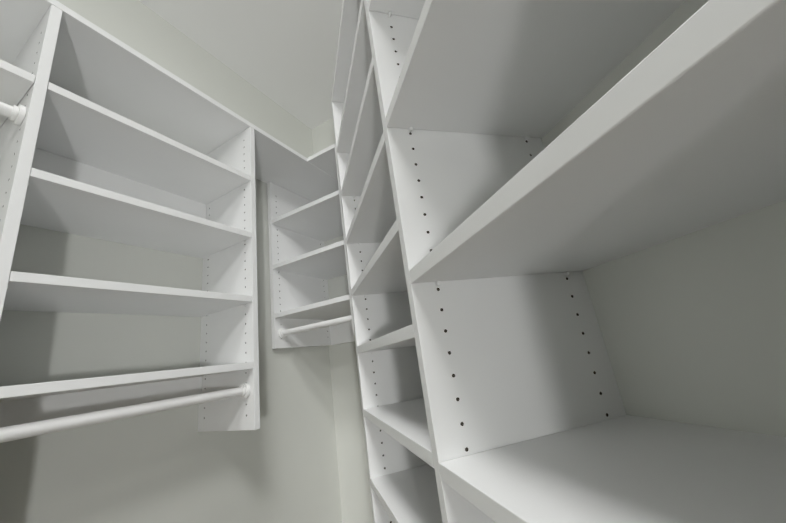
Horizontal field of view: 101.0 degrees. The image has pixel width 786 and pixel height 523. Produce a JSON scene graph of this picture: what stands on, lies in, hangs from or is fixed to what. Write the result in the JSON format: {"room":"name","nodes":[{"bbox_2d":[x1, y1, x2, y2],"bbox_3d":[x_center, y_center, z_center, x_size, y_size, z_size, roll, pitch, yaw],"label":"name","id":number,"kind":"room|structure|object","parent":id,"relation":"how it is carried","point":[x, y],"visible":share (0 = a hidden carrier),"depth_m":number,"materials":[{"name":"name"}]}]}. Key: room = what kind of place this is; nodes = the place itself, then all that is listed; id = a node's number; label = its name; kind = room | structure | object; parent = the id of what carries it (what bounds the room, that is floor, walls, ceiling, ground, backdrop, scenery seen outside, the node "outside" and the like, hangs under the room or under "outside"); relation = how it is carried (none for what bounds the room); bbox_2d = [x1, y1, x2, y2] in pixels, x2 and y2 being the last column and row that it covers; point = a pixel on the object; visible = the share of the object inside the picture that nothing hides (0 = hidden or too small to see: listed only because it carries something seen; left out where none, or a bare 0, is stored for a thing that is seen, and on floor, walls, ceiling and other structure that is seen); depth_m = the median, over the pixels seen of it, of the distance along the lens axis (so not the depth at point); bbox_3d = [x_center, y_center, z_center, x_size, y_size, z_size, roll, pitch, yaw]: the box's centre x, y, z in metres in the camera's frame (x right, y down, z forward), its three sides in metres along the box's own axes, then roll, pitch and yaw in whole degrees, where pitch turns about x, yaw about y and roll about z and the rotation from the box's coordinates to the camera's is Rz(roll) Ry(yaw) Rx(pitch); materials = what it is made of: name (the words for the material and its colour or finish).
{"room":"walk-in closet","nodes":[
{"label":"walk-in closet","id":0,"kind":"room"},
{"bbox_2d":[0,0,341,522],"bbox_3d":[-1.165,0.290,0.917,0.120,3.300,2.835,-16,-18,26],"label":"wall","id":1,"kind":"structure","parent":0,"point":[280,465],"depth_m":1.26,"materials":[{"name":"paint"}]},
{"bbox_2d":[0,0,338,442],"bbox_3d":[-0.991,0.064,0.864,0.340,1.634,2.832,-16,-18,26],"label":"shelf unit","id":2,"kind":"object","parent":1,"relation":"attached to","point":[71,162],"visible":0.96,"depth_m":1.13,"materials":[{"name":"white laminate"}]},
{"bbox_2d":[139,0,342,128],"bbox_3d":[-0.276,-1.694,0.586,3.300,0.050,3.840,-16,-18,26],"label":"ceiling","id":3,"kind":"structure","parent":0,"point":[282,53],"depth_m":1.83,"materials":[{"name":"white paint"}]},
{"bbox_2d":[312,118,373,522],"bbox_3d":[-0.148,0.469,2.027,0.560,3.300,0.120,-16,-18,26],"label":"wall","id":4,"kind":"structure","parent":0,"point":[355,496],"depth_m":1.93,"materials":[{"name":"paint"}]},
{"bbox_2d":[267,144,354,348],"bbox_3d":[-0.351,-0.049,1.912,0.548,1.012,0.462,-16,-18,26],"label":"shelf unit","id":5,"kind":"object","parent":4,"relation":"attached to","point":[306,264],"visible":0.58,"depth_m":1.88,"materials":[{"name":"white laminate"}]},
{"bbox_2d":[541,0,785,436],"bbox_3d":[0.518,-0.075,0.484,0.120,3.300,3.026,-3,-17,-17],"label":"wall","id":6,"kind":"structure","parent":0,"point":[692,326],"depth_m":0.49,"materials":[{"name":"paint"}]},
{"bbox_2d":[331,0,785,522],"bbox_3d":[0.337,0.206,0.269,0.390,2.592,1.944,-3,-17,-17],"label":"shelf unit","id":7,"kind":"object","parent":6,"relation":"attached to","point":[483,228],"visible":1,"depth_m":0.52,"materials":[{"name":"white laminate"}]}
]}

